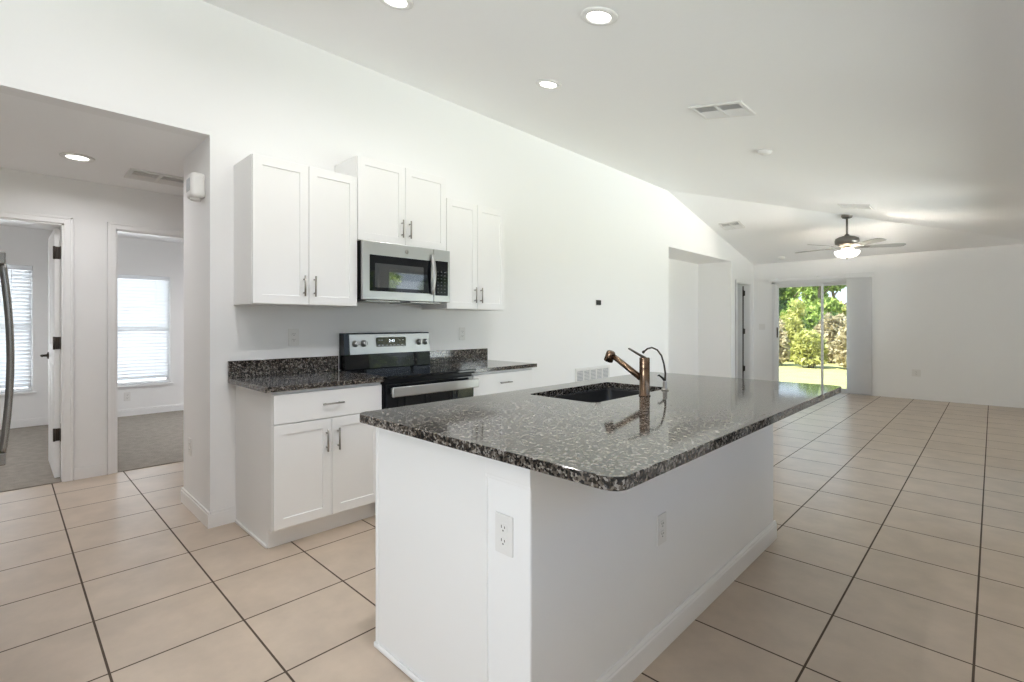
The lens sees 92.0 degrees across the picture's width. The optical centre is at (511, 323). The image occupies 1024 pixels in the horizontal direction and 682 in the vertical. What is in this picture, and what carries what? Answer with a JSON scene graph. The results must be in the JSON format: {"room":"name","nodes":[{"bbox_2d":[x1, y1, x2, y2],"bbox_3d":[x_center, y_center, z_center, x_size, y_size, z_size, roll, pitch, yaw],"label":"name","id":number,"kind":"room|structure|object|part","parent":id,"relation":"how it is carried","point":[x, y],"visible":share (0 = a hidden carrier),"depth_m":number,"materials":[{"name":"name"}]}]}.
{"room":"kitchen","nodes":[
{"label":"kitchen","id":0,"kind":"room"},
{"bbox_2d":[0,168,183,478],"bbox_3d":[-3.843,0.050,3.737,0.120,2.420,6.000,0,0,44],"label":"wall","id":1,"kind":"structure","parent":0,"point":[91,205],"depth_m":4.05,"materials":[{"name":"white paint"}]},
{"bbox_2d":[0,209,72,481],"bbox_3d":[-3.867,0.207,3.701,0.146,2.106,0.867,0,0,44],"label":"door frame","id":2,"kind":"structure","parent":1,"relation":"attached to","point":[66,223],"depth_m":3.94,"materials":[{"name":"paint"}]},
{"bbox_2d":[40,228,60,477],"bbox_3d":[-3.950,0.239,4.226,0.805,2.018,0.098,0,0,44],"label":"door","id":3,"kind":"structure","parent":1,"relation":"in","point":[54,248],"depth_m":4.01,"materials":[{"name":"paint"}]},
{"bbox_3d":[-4.177,0.290,4.420,0.142,0.064,0.059,0,0,44],"label":"lever handle","id":4,"kind":"part","parent":3,"relation":"part of","materials":[{"name":"brown metal"}]},
{"bbox_3d":[-3.945,0.220,4.259,0.525,1.720,0.043,0,0,44],"label":"panel","id":5,"kind":"part","parent":3,"relation":"part of","materials":[{"name":"paint"}]},
{"bbox_2d":[74,463,106,479],"bbox_3d":[-2.855,1.210,4.656,0.014,0.100,1.905,0,0,44],"label":"baseboard","id":6,"kind":"structure","parent":1,"relation":"attached to","point":[88,471],"depth_m":4.04,"materials":[{"name":"paint"}]},
{"bbox_2d":[107,222,183,474],"bbox_3d":[-3.108,0.207,4.480,0.146,2.106,0.882,0,0,44],"label":"door frame","id":7,"kind":"structure","parent":1,"relation":"attached to","point":[113,228],"depth_m":4.14,"materials":[{"name":"paint"}]},
{"bbox_2d":[0,225,183,421],"bbox_3d":[-5.717,0.050,6.256,0.120,2.420,7.400,0,0,44],"label":"wall","id":8,"kind":"structure","parent":0,"point":[22,246],"depth_m":6.66,"materials":[{"name":"white paint"}]},
{"bbox_2d":[0,266,35,395],"bbox_3d":[-6.194,0.077,5.737,0.140,1.555,0.970,0,0,44],"label":"window","id":9,"kind":"structure","parent":8,"relation":"in","point":[31,319],"depth_m":6.07,"materials":[{"name":"white plastic"}]},
{"bbox_2d":[0,265,31,392],"bbox_3d":[-6.179,0.064,5.723,0.070,1.520,0.894,0,0,44],"label":"window blind","id":10,"kind":"object","parent":9,"relation":"attached to","point":[19,276],"visible":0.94,"depth_m":5.97,"materials":[{"name":"white plastic"}]},
{"bbox_3d":[-6.165,0.085,5.708,0.003,1.450,0.549,0,0,44],"label":"ladder cord","id":11,"kind":"part","parent":10,"relation":"part of","materials":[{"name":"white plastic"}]},
{"bbox_3d":[-6.184,0.815,5.727,0.048,0.018,0.886,0,0,44],"label":"rail","id":12,"kind":"part","parent":10,"relation":"part of","materials":[{"name":"white plastic"}]},
{"bbox_3d":[-6.176,0.843,5.720,0.090,0.024,0.970,0,0,44],"label":"sill","id":13,"kind":"part","parent":9,"relation":"part of","materials":[{"name":"paint"}]},
{"bbox_2d":[0,403,183,429],"bbox_3d":[-5.669,1.210,6.210,0.014,0.100,7.160,0,0,44],"label":"baseboard","id":14,"kind":"structure","parent":8,"relation":"attached to","point":[175,407],"depth_m":6.69,"materials":[{"name":"paint"}]},
{"bbox_2d":[124,392,130,400],"bbox_3d":[-5.204,0.990,6.692,0.008,0.116,0.072,0,0,44],"label":"wall outlet","id":15,"kind":"object","parent":8,"relation":"attached to","point":[127,395],"visible":1,"depth_m":6.69,"materials":[{"name":"white plastic"}]},
{"bbox_2d":[118,281,172,387],"bbox_3d":[-5.207,0.102,6.751,0.140,1.525,0.960,0,0,44],"label":"window","id":16,"kind":"structure","parent":8,"relation":"in","point":[166,378],"depth_m":6.96,"materials":[{"name":"white plastic"}]},
{"bbox_2d":[118,274,169,385],"bbox_3d":[-5.193,0.089,6.737,0.070,1.490,0.884,0,0,44],"label":"window blind","id":17,"kind":"object","parent":16,"relation":"attached to","point":[153,318],"visible":0.56,"depth_m":6.84,"materials":[{"name":"white plastic"}]},
{"bbox_3d":[-5.197,0.825,6.742,0.048,0.018,0.876,0,0,44],"label":"rail","id":18,"kind":"part","parent":17,"relation":"part of","materials":[{"name":"white plastic"}]},
{"bbox_3d":[-5.189,0.853,6.734,0.090,0.024,0.960,0,0,44],"label":"sill","id":19,"kind":"part","parent":16,"relation":"part of","materials":[{"name":"paint"}]},
{"bbox_2d":[184,141,204,505],"bbox_3d":[-2.007,0.050,3.443,0.521,2.420,0.362,0,0,44],"label":"wall","id":20,"kind":"structure","parent":0,"point":[194,224],"depth_m":3.30,"materials":[{"name":"white paint"}]},
{"bbox_2d":[188,438,191,455],"bbox_3d":[-2.191,0.840,3.363,0.072,0.116,0.008,0,0,44],"label":"wall outlet","id":21,"kind":"object","parent":20,"relation":"attached to","point":[189,439],"visible":1,"depth_m":3.35,"materials":[{"name":"white plastic"}]},
{"bbox_2d":[186,172,204,201],"bbox_3d":[-1.996,-0.856,3.120,0.132,0.169,0.083,0,0,44],"label":"door chime","id":22,"kind":"object","parent":20,"relation":"attached to","point":[195,182],"visible":1,"depth_m":3.08,"materials":[{"name":"white plastic"}]},
{"bbox_2d":[181,487,210,528],"bbox_3d":[-1.970,1.210,3.397,0.668,0.100,0.376,0,0,44],"label":"baseboard","id":23,"kind":"structure","parent":20,"relation":"attached to","point":[188,500],"depth_m":3.21,"materials":[{"name":"paint"}]},
{"bbox_2d":[0,0,753,511],"bbox_3d":[-0.066,-0.490,4.981,0.120,3.500,14.250,0,0,44],"label":"wall","id":24,"kind":"structure","parent":0,"point":[580,230],"depth_m":3.70,"materials":[{"name":"white paint"}]},
{"bbox_2d":[210,506,235,527],"bbox_3d":[1.511,1.210,6.507,0.014,0.100,9.662,0,0,44],"label":"baseboard","id":25,"kind":"structure","parent":24,"relation":"attached to","point":[220,517],"depth_m":3.09,"materials":[{"name":"paint"}]},
{"bbox_2d":[228,356,337,377],"bbox_3d":[-1.532,0.292,3.370,0.020,0.108,0.725,0,0,44],"label":"backsplash","id":26,"kind":"structure","parent":24,"relation":"attached to","point":[262,367],"depth_m":3.33,"materials":[{"name":"stone"}]},
{"bbox_2d":[288,329,298,345],"bbox_3d":[-1.504,0.095,3.410,0.008,0.116,0.072,0,0,44],"label":"wall outlet","id":27,"kind":"object","parent":24,"relation":"attached to","point":[293,334],"visible":1,"depth_m":3.40,"materials":[{"name":"white plastic"}]},
{"bbox_2d":[234,153,356,307],"bbox_3d":[-1.402,-0.558,3.252,0.374,0.887,0.670,0,0,44],"label":"upper cabinet","id":28,"kind":"object","parent":24,"relation":"attached to","point":[295,225],"visible":1,"depth_m":3.09,"materials":[{"name":"paint"}]},
{"bbox_3d":[-1.414,-0.558,3.030,0.019,0.881,0.332,0,0,44],"label":"door","id":29,"kind":"part","parent":28,"relation":"part of","materials":[{"name":"paint"}]},
{"bbox_3d":[-1.256,-0.235,3.157,0.033,0.130,0.011,0,0,44],"label":"handle","id":30,"kind":"part","parent":28,"relation":"part of","materials":[{"name":"silver metal"}]},
{"bbox_3d":[-1.181,-0.558,3.270,0.019,0.881,0.332,0,0,44],"label":"door","id":31,"kind":"part","parent":28,"relation":"part of","materials":[{"name":"paint"}]},
{"bbox_2d":[335,155,445,250],"bbox_3d":[-0.900,-0.864,3.768,0.374,0.583,0.766,0,0,44],"label":"upper cabinet","id":32,"kind":"object","parent":24,"relation":"attached to","point":[396,204],"visible":0.85,"depth_m":3.62,"materials":[{"name":"paint"}]},
{"bbox_3d":[-0.929,-0.864,3.529,0.019,0.577,0.380,0,0,44],"label":"door","id":33,"kind":"part","parent":32,"relation":"part of","materials":[{"name":"paint"}]},
{"bbox_2d":[357,240,449,304],"bbox_3d":[-0.875,-0.361,3.751,0.430,0.415,0.754,0,0,44],"label":"microwave","id":34,"kind":"object","parent":32,"relation":"attached to","point":[390,273],"visible":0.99,"depth_m":3.59,"materials":[{"name":"silver metal"}]},
{"bbox_3d":[-0.597,-0.370,3.761,0.047,0.305,0.034,0,0,44],"label":"handle","id":35,"kind":"part","parent":34,"relation":"part of","materials":[{"name":"silver metal"}]},
{"bbox_3d":[-0.553,-0.366,3.856,0.029,0.405,0.155,0,0,44],"label":"control panel","id":36,"kind":"part","parent":34,"relation":"part of","materials":[{"name":"silver metal"}]},
{"bbox_3d":[-0.662,-0.864,3.804,0.019,0.577,0.380,0,0,44],"label":"door","id":37,"kind":"part","parent":32,"relation":"part of","materials":[{"name":"paint"}]},
{"bbox_2d":[430,348,487,363],"bbox_3d":[-0.486,0.292,4.446,0.020,0.108,0.712,0,0,44],"label":"backsplash","id":38,"kind":"structure","parent":24,"relation":"attached to","point":[444,356],"depth_m":4.44,"materials":[{"name":"stone"}]},
{"bbox_2d":[459,327,464,339],"bbox_3d":[-0.452,0.095,4.493,0.008,0.116,0.072,0,0,44],"label":"wall outlet","id":39,"kind":"object","parent":24,"relation":"attached to","point":[461,329],"visible":1,"depth_m":4.49,"materials":[{"name":"white plastic"}]},
{"bbox_2d":[421,198,504,310],"bbox_3d":[-0.402,-0.558,4.280,0.374,0.887,0.658,0,0,44],"label":"upper cabinet","id":40,"kind":"object","parent":24,"relation":"attached to","point":[475,234],"visible":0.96,"depth_m":4.16,"materials":[{"name":"paint"}]},
{"bbox_3d":[-0.412,-0.558,4.061,0.019,0.881,0.326,0,0,44],"label":"door","id":41,"kind":"part","parent":40,"relation":"part of","materials":[{"name":"paint"}]},
{"bbox_3d":[-0.183,-0.558,4.296,0.019,0.881,0.326,0,0,44],"label":"door","id":42,"kind":"part","parent":40,"relation":"part of","materials":[{"name":"paint"}]},
{"bbox_2d":[575,365,609,381],"bbox_3d":[0.978,0.781,5.960,0.012,0.518,0.710,0,0,44],"label":"air vent","id":43,"kind":"object","parent":24,"relation":"in","point":[596,372],"visible":0.41,"depth_m":5.94,"materials":[{"name":"white metal"}]},
{"bbox_2d":[595,300,600,305],"bbox_3d":[1.052,-0.252,6.028,0.024,0.073,0.100,0,0,44],"label":"thermostat","id":44,"kind":"object","parent":24,"relation":"attached to","point":[597,302],"visible":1,"depth_m":6.01,"materials":[{"name":"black plastic"}]},
{"bbox_2d":[669,249,723,376],"bbox_3d":[2.875,0.000,8.537,0.620,2.520,2.690,0,0,44],"label":"doorway","id":45,"kind":"object","parent":24,"relation":"in","point":[696,283],"visible":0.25,"depth_m":9.28,"materials":[{"name":"white paint"}]},
{"bbox_2d":[737,286,744,378],"bbox_3d":[4.375,0.246,10.111,0.735,2.003,0.042,0,0,44],"label":"door","id":46,"kind":"structure","parent":24,"relation":"in","point":[740,289],"depth_m":9.89,"materials":[{"name":"paint"}]},
{"bbox_2d":[735,279,751,378],"bbox_3d":[4.436,0.217,9.600,0.146,2.086,0.822,0,0,44],"label":"door frame","id":47,"kind":"structure","parent":24,"relation":"attached to","point":[747,285],"depth_m":9.82,"materials":[{"name":"paint"}]},
{"bbox_2d":[0,393,1023,681],"bbox_3d":[-0.409,1.317,5.245,9.100,0.126,14.350,0,0,44],"label":"floor","id":48,"kind":"structure","parent":0,"point":[897,552],"depth_m":2.47,"materials":[{"name":"beige tile"}]},
{"bbox_2d":[0,252,14,465],"bbox_3d":[-2.104,0.365,1.494,0.900,1.730,0.848,0,0,44],"label":"refrigerator","id":49,"kind":"object","parent":48,"relation":"on","point":[7,303],"visible":1,"depth_m":1.74,"materials":[{"name":"silver metal"}]},
{"bbox_2d":[235,382,381,548],"bbox_3d":[-1.292,0.819,3.158,0.660,0.882,0.687,0,0,44],"label":"base cabinet","id":50,"kind":"object","parent":48,"relation":"on","point":[306,458],"visible":0.89,"depth_m":2.92,"materials":[{"name":"paint"}]},
{"bbox_3d":[-1.561,1.251,2.948,0.532,0.018,0.011,0,0,44],"label":"shoe molding","id":51,"kind":"part","parent":50,"relation":"part of","materials":[{"name":"paint"}]},
{"bbox_3d":[-1.199,0.854,2.840,0.019,0.576,0.334,0,0,44],"label":"door","id":52,"kind":"part","parent":50,"relation":"part of","materials":[{"name":"paint"}]},
{"bbox_2d":[228,356,383,392],"bbox_3d":[-1.308,0.307,3.152,0.646,0.138,0.727,0,0,44],"label":"countertop","id":53,"kind":"structure","parent":50,"relation":"on","point":[282,374],"depth_m":3.17,"materials":[{"name":"stone"}]},
{"bbox_3d":[-1.081,0.478,2.961,0.019,0.164,0.670,0,0,44],"label":"drawer","id":54,"kind":"part","parent":50,"relation":"part of","materials":[{"name":"paint"}]},
{"bbox_3d":[-1.088,0.690,2.918,0.033,0.130,0.011,0,0,44],"label":"handle","id":55,"kind":"part","parent":50,"relation":"part of","materials":[{"name":"silver metal"}]},
{"bbox_3d":[-1.063,0.475,2.943,0.033,0.010,0.130,0,0,44],"label":"handle","id":56,"kind":"part","parent":50,"relation":"part of","materials":[{"name":"silver metal"}]},
{"bbox_3d":[-1.038,0.690,2.969,0.033,0.130,0.011,0,0,44],"label":"handle","id":57,"kind":"part","parent":50,"relation":"part of","materials":[{"name":"silver metal"}]},
{"bbox_3d":[-0.964,0.854,3.082,0.019,0.576,0.334,0,0,44],"label":"door","id":58,"kind":"part","parent":50,"relation":"part of","materials":[{"name":"paint"}]},
{"bbox_2d":[339,332,478,408],"bbox_3d":[-0.753,0.666,3.663,0.724,1.187,0.772,0,0,44],"label":"range","id":59,"kind":"object","parent":48,"relation":"on","point":[402,358],"visible":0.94,"depth_m":3.63,"materials":[{"name":"black metal"}]},
{"bbox_3d":[-1.147,0.152,3.643,0.038,0.050,0.050,0,0,44],"label":"knob","id":60,"kind":"part","parent":59,"relation":"part of","materials":[{"name":"silver metal"}]},
{"bbox_3d":[-0.944,0.157,3.882,0.030,0.150,0.716,0,0,44],"label":"control panel","id":61,"kind":"part","parent":59,"relation":"part of","materials":[{"name":"silver metal"}]},
{"bbox_2d":[340,365,475,379],"bbox_3d":[-0.766,0.353,3.667,0.648,0.022,0.760,0,0,44],"label":"cooktop","id":62,"kind":"object","parent":59,"relation":"in","point":[389,372],"depth_m":3.59,"materials":[{"name":"black glass"}]},
{"bbox_3d":[-0.557,0.724,3.464,0.028,0.663,0.744,0,0,44],"label":"oven door","id":63,"kind":"part","parent":59,"relation":"part of","materials":[{"name":"black glass"}]},
{"bbox_3d":[-0.523,0.442,3.431,0.070,0.064,0.736,0,0,44],"label":"handle","id":64,"kind":"part","parent":59,"relation":"part of","materials":[{"name":"silver metal"}]},
{"bbox_2d":[472,368,531,395],"bbox_3d":[-0.274,0.819,4.205,0.660,0.882,0.681,0,0,44],"label":"base cabinet","id":65,"kind":"object","parent":48,"relation":"on","point":[491,382],"visible":0.17,"depth_m":3.98,"materials":[{"name":"paint"}]},
{"bbox_2d":[429,348,536,372],"bbox_3d":[-0.267,0.307,4.223,0.646,0.138,0.727,0,0,44],"label":"countertop","id":66,"kind":"structure","parent":65,"relation":"on","point":[477,359],"depth_m":4.29,"materials":[{"name":"stone"}]},
{"bbox_2d":[374,388,776,681],"bbox_3d":[0.495,0.820,2.426,0.857,0.880,2.159,0,0,44],"label":"kitchen island","id":67,"kind":"object","parent":48,"relation":"on","point":[587,592],"visible":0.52,"depth_m":1.68,"materials":[{"name":"paint"}]},
{"bbox_3d":[-0.310,1.250,1.712,0.632,0.020,0.012,0,0,44],"label":"shoe molding","id":68,"kind":"part","parent":67,"relation":"part of","materials":[{"name":"paint"}]},
{"bbox_3d":[-0.300,0.820,1.722,0.632,0.880,0.022,0,0,44],"label":"panel","id":69,"kind":"part","parent":67,"relation":"part of","materials":[{"name":"paint"}]},
{"bbox_2d":[495,511,512,557],"bbox_3d":[-0.024,0.615,1.442,0.072,0.116,0.008,0,0,44],"label":"wall outlet","id":70,"kind":"object","parent":67,"relation":"attached to","point":[503,523],"visible":1,"depth_m":1.44,"materials":[{"name":"white plastic"}]},
{"bbox_2d":[499,522,506,533],"bbox_3d":[-0.025,0.596,1.440,0.033,0.027,0.004,0,0,44],"label":"receptacle","id":71,"kind":"object","parent":70,"relation":"attached to","point":[502,525],"depth_m":1.44,"materials":[{"name":"white plastic"}]},
{"bbox_2d":[499,536,506,546],"bbox_3d":[-0.025,0.634,1.440,0.033,0.027,0.004,0,0,44],"label":"receptacle","id":72,"kind":"object","parent":70,"relation":"attached to","point":[502,539],"depth_m":1.44,"materials":[{"name":"white plastic"}]},
{"bbox_3d":[0.002,0.820,1.447,0.186,0.880,0.056,0,0,44],"label":"corner trim","id":73,"kind":"part","parent":67,"relation":"part of","materials":[{"name":"paint"}]},
{"bbox_2d":[360,372,840,490],"bbox_3d":[0.610,0.361,2.315,1.170,0.032,2.280,0,0,44],"label":"island countertop","id":74,"kind":"structure","parent":67,"relation":"on","point":[620,444],"depth_m":1.76,"materials":[{"name":"stone"}]},
{"bbox_2d":[552,388,638,402],"bbox_3d":[0.461,0.475,2.530,0.398,0.194,0.708,0,0,44],"label":"sink","id":75,"kind":"object","parent":74,"relation":"in","point":[603,394],"visible":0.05,"depth_m":2.82,"materials":[{"name":"black metal"}]},
{"bbox_2d":[604,348,650,396],"bbox_3d":[0.561,0.232,2.425,0.252,0.226,0.055,0,0,44],"label":"faucet","id":76,"kind":"object","parent":74,"relation":"on","point":[643,375],"visible":1,"depth_m":2.35,"materials":[{"name":"brown metal"}]},
{"bbox_3d":[0.560,0.211,2.427,0.177,0.127,0.030,0,0,44],"label":"spout","id":77,"kind":"part","parent":76,"relation":"part of","materials":[{"name":"brown metal"}]},
{"bbox_3d":[0.603,0.145,2.385,0.094,0.052,0.022,0,0,44],"label":"lever","id":78,"kind":"part","parent":76,"relation":"part of","materials":[{"name":"brown metal"}]},
{"bbox_2d":[642,347,668,390],"bbox_3d":[0.750,0.234,2.595,0.153,0.222,0.040,0,0,44],"label":"tap","id":79,"kind":"object","parent":74,"relation":"on","point":[664,388],"visible":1,"depth_m":2.56,"materials":[{"name":"silver metal"}]},
{"bbox_2d":[657,511,665,546],"bbox_3d":[0.580,0.795,1.912,0.008,0.116,0.072,0,0,44],"label":"wall outlet","id":80,"kind":"object","parent":67,"relation":"attached to","point":[661,519],"visible":1,"depth_m":1.91,"materials":[{"name":"white plastic"}]},
{"bbox_2d":[660,520,664,527],"bbox_3d":[0.581,0.775,1.911,0.004,0.027,0.033,0,0,44],"label":"receptacle","id":81,"kind":"object","parent":80,"relation":"attached to","point":[662,522],"depth_m":1.91,"materials":[{"name":"white plastic"}]},
{"bbox_2d":[660,530,664,537],"bbox_3d":[0.581,0.815,1.911,0.004,0.027,0.033,0,0,44],"label":"receptacle","id":82,"kind":"object","parent":80,"relation":"attached to","point":[662,532],"depth_m":1.91,"materials":[{"name":"white plastic"}]},
{"bbox_3d":[0.740,1.209,2.200,0.190,0.102,2.141,0,0,44],"label":"baseboard","id":83,"kind":"part","parent":67,"relation":"part of","materials":[{"name":"paint"}]},
{"bbox_2d":[0,0,1023,264],"bbox_3d":[-0.402,-1.654,5.239,9.120,1.000,14.392,0,0,44],"label":"ceiling","id":84,"kind":"structure","parent":0,"point":[912,111],"depth_m":3.34,"materials":[{"name":"white paint"}]},
{"bbox_2d":[59,152,94,161],"bbox_3d":[-3.030,-1.155,3.449,0.192,0.010,0.192,0,0,44],"label":"recessed light","id":85,"kind":"object","parent":84,"relation":"in","point":[68,155],"visible":1,"depth_m":3.44,"materials":[{"name":"white plastic"}]},
{"bbox_2d":[124,168,183,186],"bbox_3d":[-2.813,-1.153,3.935,0.300,0.012,0.400,0,0,44],"label":"ceiling vent","id":86,"kind":"object","parent":84,"relation":"in","point":[137,174],"visible":0.8,"depth_m":3.90,"materials":[{"name":"white metal"}]},
{"bbox_2d":[379,0,413,9],"bbox_3d":[-0.626,-1.736,2.662,0.188,0.043,0.192,0,0,44],"label":"recessed light","id":87,"kind":"object","parent":84,"relation":"in","point":[395,4],"visible":1,"depth_m":2.69,"materials":[{"name":"white plastic"}]},
{"bbox_2d":[535,79,561,88],"bbox_3d":[0.266,-1.739,3.598,0.188,0.043,0.192,0,0,44],"label":"recessed light","id":88,"kind":"object","parent":84,"relation":"in","point":[543,83],"visible":1,"depth_m":3.59,"materials":[{"name":"white plastic"}]},
{"bbox_2d":[580,6,617,25],"bbox_3d":[0.444,-1.563,2.520,0.188,0.043,0.192,0,0,44],"label":"recessed light","id":89,"kind":"object","parent":84,"relation":"in","point":[595,15],"visible":1,"depth_m":2.51,"materials":[{"name":"white plastic"}]},
{"bbox_2d":[688,100,755,119],"bbox_3d":[1.536,-1.556,3.618,0.374,0.086,0.300,0,0,44],"label":"ceiling vent","id":90,"kind":"object","parent":84,"relation":"in","point":[733,108],"visible":1,"depth_m":3.60,"materials":[{"name":"white plastic"}]},
{"bbox_2d":[718,221,744,229],"bbox_3d":[3.653,-1.623,8.225,0.330,0.074,0.295,0,0,44],"label":"ceiling vent","id":91,"kind":"object","parent":84,"relation":"in","point":[736,224],"visible":1,"depth_m":8.22,"materials":[{"name":"white metal"}]},
{"bbox_2d":[757,149,771,155],"bbox_3d":[2.315,-1.563,4.528,0.124,0.052,0.124,0,0,44],"label":"smoke detector","id":92,"kind":"object","parent":84,"relation":"attached to","point":[764,152],"visible":1,"depth_m":4.49,"materials":[{"name":"white plastic"}]},
{"bbox_2d":[796,215,905,258],"bbox_3d":[4.920,-1.273,7.301,1.366,0.665,1.361,0,0,44],"label":"ceiling fan","id":93,"kind":"object","parent":84,"relation":"hanging from","point":[846,242],"visible":0.98,"depth_m":7.15,"materials":[{"name":"grey metal"}]},
{"bbox_3d":[4.646,-1.118,7.631,0.138,0.032,0.520,0,0,-36],"label":"blade","id":94,"kind":"part","parent":93,"relation":"part of","materials":[{"name":"grey wood"}]},
{"bbox_3d":[4.917,-1.210,7.259,0.310,0.190,0.310,0,0,44],"label":"motor","id":95,"kind":"part","parent":93,"relation":"part of","materials":[{"name":"grey metal"}]},
{"bbox_3d":[4.917,-1.010,7.259,0.316,0.100,0.316,0,0,44],"label":"lamp shade","id":96,"kind":"part","parent":93,"relation":"part of","materials":[{"name":"white glass"}]},
{"bbox_3d":[4.917,-1.118,6.799,0.138,0.032,0.520,0,0,0],"label":"blade","id":97,"kind":"part","parent":93,"relation":"part of","materials":[{"name":"grey wood"}]},
{"bbox_3d":[5.354,-1.118,7.117,0.520,0.032,0.138,0,0,18],"label":"blade","id":98,"kind":"part","parent":93,"relation":"part of","materials":[{"name":"grey wood"}]},
{"bbox_2d":[837,204,873,208],"bbox_3d":[4.502,-1.529,6.474,0.355,0.082,0.300,0,0,44],"label":"ceiling vent","id":99,"kind":"object","parent":84,"relation":"in","point":[848,206],"visible":1,"depth_m":6.45,"materials":[{"name":"white metal"}]},
{"bbox_2d":[754,244,1023,401],"bbox_3d":[6.335,-0.440,8.653,4.180,3.400,0.140,0,0,44],"label":"wall","id":100,"kind":"structure","parent":0,"point":[955,317],"depth_m":8.01,"materials":[{"name":"white paint"}]},
{"bbox_2d":[759,324,764,329],"bbox_3d":[4.986,0.070,9.861,0.116,0.116,0.008,0,0,44],"label":"light switch","id":101,"kind":"object","parent":100,"relation":"attached to","point":[761,326],"visible":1,"depth_m":9.86,"materials":[{"name":"white plastic"}]},
{"bbox_2d":[769,272,873,393],"bbox_3d":[5.659,0.172,9.118,1.680,2.115,0.134,0,0,44],"label":"vertical blind","id":102,"kind":"object","parent":100,"relation":"attached to","point":[858,289],"visible":1,"depth_m":8.68,"materials":[{"name":"plastic"}]},
{"bbox_2d":[772,277,871,395],"bbox_3d":[5.736,0.225,9.220,1.610,2.070,0.142,0,0,44],"label":"door","id":103,"kind":"structure","parent":100,"relation":"in","point":[842,281],"depth_m":9.45,"materials":[{"name":"white plastic"}]},
{"bbox_3d":[5.490,0.247,9.450,0.793,1.961,0.035,0,0,44],"label":"sliding panel","id":104,"kind":"part","parent":103,"relation":"part of","materials":[{"name":"clear glass"}]},
{"bbox_3d":[6.030,0.247,8.988,0.714,1.961,0.035,0,0,44],"label":"sliding panel","id":105,"kind":"part","parent":103,"relation":"part of","materials":[{"name":"clear glass"}]},
{"bbox_2d":[912,369,920,376],"bbox_3d":[6.699,0.823,8.195,0.115,0.116,0.008,0,0,44],"label":"wall outlet","id":106,"kind":"object","parent":100,"relation":"attached to","point":[915,372],"visible":1,"depth_m":8.19,"materials":[{"name":"white plastic"}]},
{"bbox_2d":[873,391,1023,407],"bbox_3d":[6.289,1.215,8.590,3.960,0.090,0.014,0,0,44],"label":"baseboard","id":107,"kind":"structure","parent":100,"relation":"attached to","point":[1013,404],"depth_m":7.88,"materials":[{"name":"paint"}]},
{"label":"outside","id":108,"kind":"structure","parent":0,"visible":0},
{"bbox_2d":[779,361,846,388],"bbox_3d":[31.877,1.520,32.782,120.000,0.200,68.550,0,0,44],"label":"lawn","id":109,"kind":"structure","parent":108,"point":[834,374],"depth_m":13.72,"materials":[{"name":"green plant"}]},
{"bbox_2d":[779,318,790,364],"bbox_3d":[8.868,0.627,16.802,1.132,1.674,1.076,0,0,44],"label":"shrub","id":110,"kind":"object","parent":109,"relation":"on","point":[784,353],"visible":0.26,"depth_m":16.50,"materials":[{"name":"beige plant"}]},
{"bbox_2d":[779,288,791,318],"bbox_3d":[12.357,-0.449,23.655,1.927,3.833,1.824,0,0,-4],"label":"tree","id":111,"kind":"object","parent":109,"relation":"on","point":[782,304],"visible":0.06,"depth_m":23.09,"materials":[{"name":"green plant"}]},
{"bbox_2d":[779,287,800,319],"bbox_3d":[15.799,-0.711,28.174,1.785,4.357,2.054,0,0,16],"label":"tree","id":112,"kind":"object","parent":109,"relation":"on","point":[792,293],"visible":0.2,"depth_m":27.86,"materials":[{"name":"green plant"}]},
{"bbox_2d":[780,299,807,361],"bbox_3d":[10.292,0.280,18.454,1.255,2.416,1.195,0,0,44],"label":"shrub","id":113,"kind":"object","parent":109,"relation":"on","point":[792,323],"visible":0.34,"depth_m":18.23,"materials":[{"name":"green plant"}]},
{"bbox_2d":[779,296,809,329],"bbox_3d":[11.507,0.165,20.361,1.350,2.622,1.203,0,0,44],"label":"shrub","id":114,"kind":"object","parent":109,"relation":"on","point":[805,322],"visible":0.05,"depth_m":20.09,"materials":[{"name":"green plant"}]},
{"bbox_2d":[789,328,828,367],"bbox_3d":[9.537,0.809,15.842,1.116,1.309,1.027,0,0,44],"label":"shrub","id":115,"kind":"object","parent":109,"relation":"on","point":[806,344],"visible":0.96,"depth_m":15.61,"materials":[{"name":"green plant"}]},
{"bbox_2d":[797,286,828,309],"bbox_3d":[15.024,-0.558,24.582,1.779,4.051,1.972,0,0,-26],"label":"tree","id":116,"kind":"object","parent":109,"relation":"on","point":[808,294],"visible":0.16,"depth_m":24.23,"materials":[{"name":"green plant"}]},
{"bbox_2d":[805,285,846,329],"bbox_3d":[13.606,-0.531,21.884,2.102,3.998,1.752,0,0,44],"label":"tree","id":117,"kind":"object","parent":109,"relation":"on","point":[830,304],"visible":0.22,"depth_m":21.52,"materials":[{"name":"green plant"}]},
{"bbox_2d":[812,311,841,328],"bbox_3d":[12.591,0.476,19.453,1.358,1.975,1.291,0,0,44],"label":"shrub","id":118,"kind":"object","parent":109,"relation":"on","point":[833,314],"visible":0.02,"depth_m":19.47,"materials":[{"name":"green plant"}]},
{"bbox_2d":[813,312,846,362],"bbox_3d":[11.390,0.527,17.648,1.152,1.872,1.226,0,0,-3],"label":"shrub","id":119,"kind":"object","parent":109,"relation":"on","point":[831,328],"visible":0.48,"depth_m":17.35,"materials":[{"name":"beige plant"}]},
{"bbox_2d":[828,290,846,316],"bbox_3d":[17.231,-0.955,26.403,1.622,4.844,1.906,0,0,25],"label":"tree","id":120,"kind":"object","parent":109,"relation":"on","point":[844,309],"visible":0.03,"depth_m":25.86,"materials":[{"name":"green plant"}]},
{"bbox_2d":[832,318,846,367],"bbox_3d":[10.451,0.624,15.191,1.155,1.680,1.081,0,0,44],"label":"shrub","id":121,"kind":"object","parent":109,"relation":"on","point":[840,357],"visible":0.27,"depth_m":15.15,"materials":[{"name":"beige plant"}]}
]}

